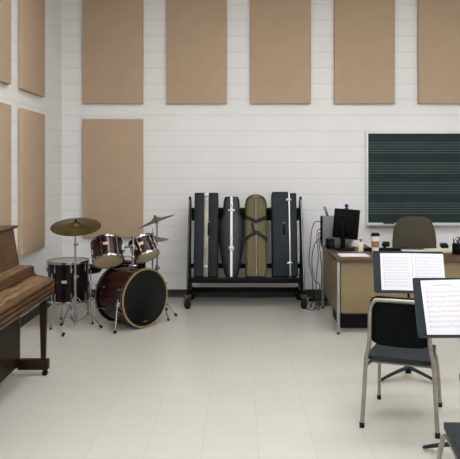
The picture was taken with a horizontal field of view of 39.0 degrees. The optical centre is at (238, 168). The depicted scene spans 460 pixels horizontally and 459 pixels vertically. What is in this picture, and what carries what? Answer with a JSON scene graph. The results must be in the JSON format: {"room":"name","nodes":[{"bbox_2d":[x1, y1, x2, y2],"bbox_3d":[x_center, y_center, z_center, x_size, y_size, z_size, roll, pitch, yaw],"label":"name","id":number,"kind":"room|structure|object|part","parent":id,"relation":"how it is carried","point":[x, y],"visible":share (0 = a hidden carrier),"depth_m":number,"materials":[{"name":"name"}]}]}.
{"room":"school music room","nodes":[
{"label":"school music room","id":0,"kind":"room"},
{"bbox_2d":[0,0,61,317],"bbox_3d":[-2.315,-0.425,2.562,0.200,4.050,11.125,0,0,0],"label":"wall","id":1,"kind":"structure","parent":0,"point":[50,105],"depth_m":7.56,"materials":[{"name":"white paint"}]},
{"bbox_2d":[0,102,10,224],"bbox_3d":[-2.187,0.131,5.800,0.052,1.478,0.752,0,0,0],"label":"acoustic panel","id":2,"kind":"object","parent":1,"relation":"attached to","point":[5,109],"visible":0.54,"depth_m":6.02,"materials":[{"name":"beige fabric"}]},
{"bbox_2d":[0,0,10,84],"bbox_3d":[-2.187,-1.539,5.800,0.052,1.478,0.752,0,0,0],"label":"acoustic panel","id":3,"kind":"object","parent":1,"relation":"attached to","point":[5,5],"visible":1,"depth_m":6.02,"materials":[{"name":"beige fabric"}]},
{"bbox_2d":[18,108,44,255],"bbox_3d":[-2.187,0.131,6.875,0.052,1.478,0.752,0,0,0],"label":"acoustic panel","id":4,"kind":"object","parent":1,"relation":"attached to","point":[31,124],"visible":0.98,"depth_m":6.77,"materials":[{"name":"beige fabric"}]},
{"bbox_2d":[18,0,44,96],"bbox_3d":[-2.187,-1.539,6.875,0.052,1.478,0.752,0,0,0],"label":"acoustic panel","id":5,"kind":"object","parent":1,"relation":"attached to","point":[31,13],"visible":1,"depth_m":6.77,"materials":[{"name":"beige fabric"}]},
{"bbox_2d":[20,303,50,327],"bbox_3d":[-2.207,1.553,2.554,0.016,0.094,11.108,0,0,0],"label":"baseboard","id":6,"kind":"structure","parent":1,"relation":"attached to","point":[33,313],"depth_m":6.87,"materials":[{"name":"rubber"}]},
{"bbox_2d":[0,297,459,458],"bbox_3d":[1.492,1.650,2.562,7.815,0.100,11.525,0,0,0],"label":"floor","id":7,"kind":"structure","parent":0,"point":[224,377],"depth_m":4.72,"materials":[{"name":"tile"}]},
{"bbox_2d":[0,225,54,381],"bbox_3d":[-1.820,1.020,4.354,0.760,1.160,1.485,0,0,0],"label":"upright piano","id":8,"kind":"object","parent":7,"relation":"on","point":[22,289],"visible":1,"depth_m":4.83,"materials":[{"name":"brown wood"}]},
{"bbox_3d":[-1.725,1.248,4.353,0.020,0.504,1.400,0,0,0],"label":"panel","id":9,"kind":"part","parent":8,"relation":"part of","materials":[{"name":"brown wood"}]},
{"bbox_3d":[-1.959,0.452,4.354,0.452,0.024,1.485,0,0,0],"label":"lid","id":10,"kind":"part","parent":8,"relation":"part of","materials":[{"name":"brown wood"}]},
{"bbox_3d":[-1.745,0.610,4.353,0.066,0.280,1.400,0,0,0],"label":"panel","id":11,"kind":"part","parent":8,"relation":"part of","materials":[{"name":"brown wood"}]},
{"bbox_3d":[-1.517,1.234,5.043,0.054,0.477,0.049,0,0,0],"label":"leg","id":12,"kind":"part","parent":8,"relation":"part of","materials":[{"name":"brown wood"}]},
{"bbox_2d":[46,257,93,329],"bbox_3d":[-1.732,1.266,6.676,0.474,0.666,0.454,0,0,0],"label":"floor tom","id":13,"kind":"object","parent":7,"relation":"on","point":[61,270],"depth_m":6.50,"materials":[{"name":"paint"}]},
{"bbox_3d":[-1.864,1.313,6.477,0.036,0.546,0.048,0,0,28],"label":"leg","id":14,"kind":"part","parent":13,"relation":"part of","materials":[{"name":"silver metal"}]},
{"bbox_3d":[-1.525,1.313,6.687,0.049,0.546,0.036,0,0,0],"label":"leg","id":15,"kind":"part","parent":13,"relation":"part of","materials":[{"name":"silver metal"}]},
{"bbox_2d":[50,218,102,336],"bbox_3d":[-1.612,1.040,6.425,0.500,1.114,0.507,0,0,0],"label":"cymbal stand","id":16,"kind":"object","parent":7,"relation":"on","point":[74,227],"visible":1,"depth_m":6.42,"materials":[{"name":"silver metal"}]},
{"bbox_3d":[-1.716,1.421,6.523,0.232,0.307,0.026,0,0,43],"label":"leg","id":17,"kind":"part","parent":16,"relation":"part of","materials":[{"name":"silver metal"}]},
{"bbox_3d":[-1.649,1.421,6.308,0.026,0.307,0.232,0,0,13],"label":"leg","id":18,"kind":"part","parent":16,"relation":"part of","materials":[{"name":"silver metal"}]},
{"bbox_3d":[-1.495,1.421,6.474,0.232,0.307,0.026,0,0,-17],"label":"leg","id":19,"kind":"part","parent":16,"relation":"part of","materials":[{"name":"silver metal"}]},
{"bbox_2d":[70,264,101,314],"bbox_3d":[-1.727,1.337,7.273,0.385,0.517,0.385,0,0,0],"label":"stool","id":20,"kind":"object","parent":7,"relation":"on","point":[93,269],"visible":0.32,"depth_m":7.21,"materials":[{"name":"black metal"}]},
{"bbox_3d":[-1.700,1.119,7.300,0.320,0.082,0.320,0,0,0],"label":"seat","id":21,"kind":"part","parent":20,"relation":"part of","materials":[{"name":"black leather"}]},
{"bbox_2d":[90,233,169,333],"bbox_3d":[-1.154,1.127,6.728,0.591,0.942,0.734,0,0,41],"label":"bass drum","id":22,"kind":"object","parent":7,"relation":"on","point":[126,293],"visible":1,"depth_m":6.58,"materials":[{"name":"paint"}]},
{"bbox_2d":[123,256,145,268],"bbox_3d":[-1.211,1.287,7.200,0.381,0.604,0.368,0,0,0],"label":"snare drum","id":23,"kind":"object","parent":7,"relation":"on","point":[128,260],"visible":0.09,"depth_m":7.09,"materials":[{"name":"paint"}]},
{"bbox_2d":[138,215,176,315],"bbox_3d":[-0.870,1.042,6.964,0.410,1.109,0.424,0,0,0],"label":"cymbal stand","id":24,"kind":"object","parent":7,"relation":"on","point":[155,219],"visible":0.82,"depth_m":6.96,"materials":[{"name":"silver metal"}]},
{"bbox_2d":[151,228,168,309],"bbox_3d":[-0.965,1.125,7.255,0.360,0.940,0.360,0,0,0],"label":"stand","id":25,"kind":"object","parent":7,"relation":"on","point":[161,239],"visible":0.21,"depth_m":7.23,"materials":[{"name":"silver metal"}]},
{"bbox_2d":[184,196,307,308],"bbox_3d":[0.076,0.964,7.691,1.427,1.272,0.622,0,0,0],"label":"rack","id":26,"kind":"object","parent":7,"relation":"on","point":[300,280],"visible":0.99,"depth_m":7.71,"materials":[{"name":"black metal"}]},
{"bbox_3d":[-0.588,0.874,7.578,0.012,1.012,0.371,0,0,0],"label":"edge trim","id":27,"kind":"part","parent":26,"relation":"part of","materials":[{"name":"metal"}]},
{"bbox_3d":[-0.588,0.864,7.669,0.022,1.072,0.549,0,0,0],"label":"frame","id":28,"kind":"part","parent":26,"relation":"part of","materials":[{"name":"black metal"}]},
{"bbox_2d":[193,192,218,276],"bbox_3d":[-0.383,0.772,7.642,0.281,1.006,0.454,0,0,0],"label":"instrument case","id":29,"kind":"object","parent":26,"relation":"on","point":[206,207],"visible":0.92,"depth_m":7.53,"materials":[{"name":"plastic"}]},
{"bbox_2d":[219,196,243,276],"bbox_3d":[-0.086,0.806,7.625,0.304,0.971,0.405,0,0,-3],"label":"case","id":30,"kind":"object","parent":26,"relation":"on","point":[231,223],"visible":0.95,"depth_m":7.55,"materials":[{"name":"plastic"}]},
{"bbox_3d":[0.076,1.158,7.775,1.302,0.055,0.022,0,0,0],"label":"rail","id":31,"kind":"part","parent":26,"relation":"part of","materials":[{"name":"black metal"}]},
{"bbox_3d":[0.076,0.550,7.910,1.302,0.155,0.025,0,0,0],"label":"rail","id":32,"kind":"part","parent":26,"relation":"part of","materials":[{"name":"black metal"}]},
{"bbox_2d":[189,277,302,282],"bbox_3d":[0.076,1.296,7.569,1.302,0.119,0.338,0,0,0],"label":"shelf","id":33,"kind":"object","parent":26,"relation":"attached to","point":[191,279],"depth_m":7.40,"materials":[{"name":"black metal"}]},
{"bbox_2d":[245,194,266,276],"bbox_3d":[0.198,0.795,7.644,0.264,0.988,0.460,0,0,-1],"label":"bag","id":34,"kind":"object","parent":26,"relation":"on","point":[255,207],"visible":0.99,"depth_m":7.52,"materials":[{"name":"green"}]},
{"bbox_2d":[271,192,297,276],"bbox_3d":[0.531,0.780,7.668,0.290,1.030,0.508,0,0,0],"label":"instrument case","id":35,"kind":"object","parent":26,"relation":"on","point":[284,252],"visible":0.91,"depth_m":7.53,"materials":[{"name":"plastic"}]},
{"bbox_3d":[0.740,0.864,7.669,0.022,1.072,0.549,0,0,0],"label":"frame","id":36,"kind":"part","parent":26,"relation":"part of","materials":[{"name":"black metal"}]},
{"bbox_3d":[0.740,0.874,7.578,0.012,1.012,0.371,0,0,0],"label":"edge trim","id":37,"kind":"part","parent":26,"relation":"part of","materials":[{"name":"metal"}]},
{"bbox_2d":[307,221,319,307],"bbox_3d":[0.806,1.099,7.474,0.082,1.018,0.278,0,0,-42],"label":"cable","id":38,"kind":"object","parent":7,"relation":"on","point":[315,221],"visible":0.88,"depth_m":7.43,"materials":[{"name":"black plastic"}]},
{"bbox_2d":[309,229,319,308],"bbox_3d":[0.855,1.143,7.506,0.057,0.934,0.312,0,0,-18],"label":"cable","id":39,"kind":"object","parent":7,"relation":"on","point":[318,229],"visible":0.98,"depth_m":7.38,"materials":[{"name":"grey plastic"}]},
{"bbox_2d":[308,295,327,300],"bbox_3d":[0.985,1.567,7.880,0.280,0.064,0.055,0,0,-5],"label":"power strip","id":40,"kind":"object","parent":7,"relation":"on","point":[325,298],"visible":0.52,"depth_m":7.86,"materials":[{"name":"black plastic"}]},
{"bbox_2d":[316,300,330,305],"bbox_3d":[0.988,1.574,7.620,0.184,0.048,0.170,0,0,0],"label":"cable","id":41,"kind":"object","parent":7,"relation":"on","point":[326,303],"visible":0.73,"depth_m":7.59,"materials":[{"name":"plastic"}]},
{"bbox_2d":[321,244,459,334],"bbox_3d":[1.895,1.230,6.875,1.910,0.740,1.250,0,0,0],"label":"office desk","id":42,"kind":"object","parent":7,"relation":"on","point":[347,282],"visible":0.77,"depth_m":6.30,"materials":[{"name":"brown wood"}]},
{"bbox_3d":[0.962,1.236,7.460,0.026,0.687,0.030,0,0,0],"label":"leg","id":43,"kind":"part","parent":42,"relation":"part of","materials":[{"name":"metal"}]},
{"bbox_3d":[0.971,1.155,6.860,0.018,0.522,1.100,0,0,0],"label":"panel","id":44,"kind":"part","parent":42,"relation":"part of","materials":[{"name":"beige metal"}]},
{"bbox_2d":[326,238,334,248],"bbox_3d":[0.986,0.805,7.028,0.075,0.108,0.095,0,0,-12],"label":"speaker","id":45,"kind":"object","parent":42,"relation":"on","point":[330,242],"visible":1,"depth_m":6.99},
{"bbox_2d":[320,206,352,244],"bbox_3d":[1.099,0.640,7.360,0.366,0.435,0.160,0,0,0],"label":"desktop computer","id":46,"kind":"object","parent":42,"relation":"on","point":[326,222],"visible":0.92,"depth_m":7.28,"materials":[{"name":"grey metal"}]},
{"bbox_2d":[306,238,319,310],"bbox_3d":[0.837,1.189,7.349,0.184,0.827,0.043,0,0,23],"label":"cable","id":47,"kind":"object","parent":46,"relation":"hanging from","point":[319,238],"visible":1,"depth_m":7.33,"materials":[{"name":"grey plastic"}]},
{"bbox_2d":[316,232,321,309],"bbox_3d":[0.904,1.157,7.357,0.036,0.896,0.208,0,0,-3],"label":"cable","id":48,"kind":"object","parent":46,"relation":"hanging from","point":[319,232],"visible":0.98,"depth_m":7.28,"materials":[{"name":"black plastic"}]},
{"bbox_3d":[0.927,0.689,7.360,0.023,0.310,0.140,0,0,0],"label":"panel","id":49,"kind":"part","parent":46,"relation":"part of","materials":[{"name":"black plastic"}]},
{"bbox_3d":[0.962,1.236,6.295,0.026,0.687,0.030,0,0,0],"label":"leg","id":50,"kind":"part","parent":42,"relation":"part of","materials":[{"name":"metal"}]},
{"bbox_2d":[332,208,359,250],"bbox_3d":[1.123,0.643,6.919,0.216,0.432,0.370,0,0,-34],"label":"computer monitor","id":51,"kind":"object","parent":42,"relation":"on","point":[346,221],"visible":1,"depth_m":6.88,"materials":[{"name":"black plastic"}]},
{"bbox_2d":[337,253,369,256],"bbox_3d":[1.136,0.856,6.470,0.290,0.006,0.226,0,0,-2],"label":"paper stack","id":52,"kind":"object","parent":42,"relation":"on","point":[339,254],"visible":1,"depth_m":6.41,"materials":[{"name":"white paper"}]},
{"bbox_2d":[349,241,359,247],"bbox_3d":[1.284,0.823,7.117,0.154,0.070,0.110,0,0,0],"label":"tissue","id":53,"kind":"object","parent":42,"relation":"on","point":[354,244],"visible":0.72,"depth_m":7.09,"materials":[{"name":"white paper"}]},
{"bbox_2d":[358,239,363,251],"bbox_3d":[1.262,0.791,6.730,0.057,0.136,0.057,0,0,0],"label":"lotion bottle","id":54,"kind":"object","parent":42,"relation":"on","point":[360,244],"visible":1,"depth_m":6.71,"materials":[{"name":"beige plastic"}]},
{"bbox_2d":[371,233,379,253],"bbox_3d":[1.378,0.753,6.570,0.093,0.212,0.093,0,0,0],"label":"coffee cup","id":55,"kind":"object","parent":42,"relation":"on","point":[375,237],"visible":0.9,"depth_m":6.54,"materials":[{"name":"white paper"}]},
{"bbox_2d":[364,247,400,250],"bbox_3d":[1.500,0.846,6.900,0.400,0.027,0.150,0,0,4],"label":"keyboard","id":56,"kind":"object","parent":42,"relation":"on","point":[365,248],"visible":0.77,"depth_m":6.83,"materials":[{"name":"black plastic"}]},
{"bbox_3d":[1.893,1.144,6.315,1.815,0.502,0.020,0,0,0],"label":"modesty panel","id":57,"kind":"part","parent":42,"relation":"part of","materials":[{"name":"beige metal"}]},
{"bbox_2d":[424,248,451,252],"bbox_3d":[2.112,0.850,6.802,0.310,0.018,0.239,0,0,6],"label":"folder","id":58,"kind":"object","parent":42,"relation":"on","point":[444,250],"visible":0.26,"depth_m":6.78,"materials":[{"name":"beige paper"}]},
{"bbox_2d":[452,237,459,254],"bbox_3d":[2.207,0.774,6.569,0.104,0.172,0.099,0,0,32],"label":"pen cup","id":59,"kind":"object","parent":42,"relation":"on","point":[455,246],"visible":1,"depth_m":6.54,"materials":[{"name":"black plastic"}]},
{"bbox_2d":[359,296,441,438],"bbox_3d":[1.066,1.191,4.192,0.480,0.821,0.576,0,0,21],"label":"chair","id":60,"kind":"object","parent":7,"relation":"on","point":[392,326],"visible":0.91,"depth_m":3.99,"materials":[{"name":"black plastic"}]},
{"bbox_3d":[0.965,1.395,4.449,0.029,0.385,0.164,0,0,9],"label":"leg","id":61,"kind":"part","parent":60,"relation":"part of","materials":[{"name":"grey metal"}]},
{"bbox_3d":[0.983,0.936,3.975,0.365,0.312,0.085,0,0,21],"label":"backrest","id":62,"kind":"part","parent":60,"relation":"part of","materials":[{"name":"black plastic"}]},
{"bbox_3d":[1.064,1.180,4.187,0.412,0.046,0.479,0,0,21],"label":"seat","id":63,"kind":"part","parent":60,"relation":"part of","materials":[{"name":"black plastic"}]},
{"bbox_3d":[1.313,1.395,4.316,0.028,0.385,0.164,0,0,33],"label":"leg","id":64,"kind":"part","parent":60,"relation":"part of","materials":[{"name":"grey metal"}]},
{"bbox_2d":[373,251,444,380],"bbox_3d":[1.298,1.113,5.010,0.530,0.961,0.400,0,0,6],"label":"music stand","id":65,"kind":"object","parent":7,"relation":"on","point":[376,254],"visible":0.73,"depth_m":4.94,"materials":[{"name":"black metal"}]},
{"bbox_3d":[1.171,1.548,4.916,0.241,0.092,0.044,0,0,-20],"label":"leg","id":66,"kind":"part","parent":65,"relation":"part of","materials":[{"name":"black metal"}]},
{"bbox_2d":[380,253,444,289],"bbox_3d":[1.315,0.786,4.924,0.473,0.281,0.123,0,0,6],"label":"sheet music","id":67,"kind":"object","parent":65,"relation":"on","point":[398,270],"visible":0.8,"depth_m":4.93,"materials":[{"name":"white paper"}]},
{"bbox_3d":[1.392,1.548,4.877,0.241,0.092,0.044,0,0,40],"label":"leg","id":68,"kind":"part","parent":65,"relation":"part of","materials":[{"name":"black metal"}]},
{"bbox_2d":[382,216,448,248],"bbox_3d":[1.953,1.071,7.233,0.705,1.057,0.618,0,0,14],"label":"office chair","id":69,"kind":"object","parent":7,"relation":"on","point":[409,232],"visible":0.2,"depth_m":7.40,"materials":[{"name":"beige fabric"}]},
{"bbox_3d":[2.005,0.830,7.439,0.486,0.576,0.194,0,0,14],"label":"backrest","id":70,"kind":"part","parent":69,"relation":"part of","materials":[{"name":"beige fabric"}]},
{"bbox_2d":[412,278,459,448],"bbox_3d":[1.224,1.098,3.526,0.530,0.991,0.379,0,0,0],"label":"music stand","id":71,"kind":"object","parent":7,"relation":"on","point":[418,300],"visible":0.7,"depth_m":3.54,"materials":[{"name":"black metal"}]},
{"bbox_3d":[1.133,1.548,3.637,0.218,0.092,0.044,0,0,40],"label":"leg","id":72,"kind":"part","parent":71,"relation":"part of","materials":[{"name":"black metal"}]},
{"bbox_2d":[420,280,459,334],"bbox_3d":[1.131,0.754,3.535,0.259,0.290,0.110,0,0,-1],"label":"sheet music","id":73,"kind":"object","parent":71,"relation":"on","point":[441,298],"visible":1,"depth_m":3.54,"materials":[{"name":"white paper"}]},
{"bbox_2d":[436,422,459,458],"bbox_3d":[1.106,1.191,2.783,0.480,0.821,0.576,0,0,4],"label":"chair","id":74,"kind":"object","parent":7,"relation":"on","point":[452,429],"visible":1,"depth_m":2.88,"materials":[{"name":"grey metal"}]},
{"bbox_3d":[0.934,1.395,2.999,0.029,0.385,0.164,0,0,-8],"label":"leg","id":75,"kind":"part","parent":74,"relation":"part of","materials":[{"name":"grey metal"}]},
{"bbox_3d":[1.105,1.180,2.777,0.412,0.046,0.479,0,0,4],"label":"seat","id":76,"kind":"part","parent":74,"relation":"part of","materials":[{"name":"black plastic"}]},
{"bbox_3d":[0.919,1.212,2.736,0.028,0.024,0.390,0,0,9],"label":"rail","id":77,"kind":"part","parent":74,"relation":"part of","materials":[{"name":"grey metal"}]},
{"bbox_2d":[62,0,459,288],"bbox_3d":[1.492,-0.425,8.225,7.815,4.050,0.200,0,0,0],"label":"wall","id":78,"kind":"structure","parent":0,"point":[315,151],"depth_m":8.12,"materials":[{"name":"white paint"}]},
{"bbox_2d":[83,119,142,237],"bbox_3d":[-1.569,0.119,8.097,0.752,1.478,0.052,0,0,0],"label":"acoustic panel","id":79,"kind":"object","parent":78,"relation":"attached to","point":[112,148],"visible":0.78,"depth_m":8.07,"materials":[{"name":"beige fabric"}]},
{"bbox_2d":[83,0,142,103],"bbox_3d":[-1.569,-1.551,8.097,0.752,1.478,0.052,0,0,0],"label":"acoustic panel","id":80,"kind":"object","parent":78,"relation":"attached to","point":[112,29],"visible":1,"depth_m":8.07,"materials":[{"name":"beige fabric"}]},
{"bbox_2d":[166,0,226,103],"bbox_3d":[-0.525,-1.551,8.097,0.752,1.478,0.052,0,0,0],"label":"acoustic panel","id":81,"kind":"object","parent":78,"relation":"attached to","point":[196,30],"visible":1,"depth_m":8.07,"materials":[{"name":"beige fabric"}]},
{"bbox_2d":[89,289,325,296],"bbox_3d":[1.492,1.553,8.117,7.415,0.094,0.016,0,0,0],"label":"baseboard","id":82,"kind":"structure","parent":78,"relation":"attached to","point":[171,292],"depth_m":8.12,"materials":[{"name":"rubber"}]},
{"bbox_2d":[250,0,310,103],"bbox_3d":[0.518,-1.551,8.097,0.752,1.478,0.052,0,0,0],"label":"acoustic panel","id":83,"kind":"object","parent":78,"relation":"attached to","point":[280,30],"visible":1,"depth_m":8.07,"materials":[{"name":"beige fabric"}]},
{"bbox_2d":[334,0,394,103],"bbox_3d":[1.562,-1.551,8.097,0.752,1.478,0.052,0,0,0],"label":"acoustic panel","id":84,"kind":"object","parent":78,"relation":"attached to","point":[364,30],"visible":1,"depth_m":8.07,"materials":[{"name":"beige fabric"}]},
{"bbox_2d":[366,132,459,225],"bbox_3d":[2.866,0.117,8.070,2.567,1.164,0.110,0,0,0],"label":"blackboard","id":85,"kind":"object","parent":78,"relation":"attached to","point":[408,173],"visible":1,"depth_m":8.10,"materials":[{"name":"paint"}]},
{"bbox_2d":[366,223,459,225],"bbox_3d":[2.866,0.684,8.069,2.567,0.030,0.109,0,0,0],"label":"chalk tray","id":86,"kind":"object","parent":85,"relation":"on","point":[368,224],"depth_m":8.02,"materials":[{"name":"silver metal"}]},
{"bbox_2d":[418,0,459,103],"bbox_3d":[2.605,-1.551,8.097,0.752,1.478,0.052,0,0,0],"label":"acoustic panel","id":87,"kind":"object","parent":78,"relation":"attached to","point":[438,20],"visible":1,"depth_m":8.07,"materials":[{"name":"beige fabric"}]}
]}

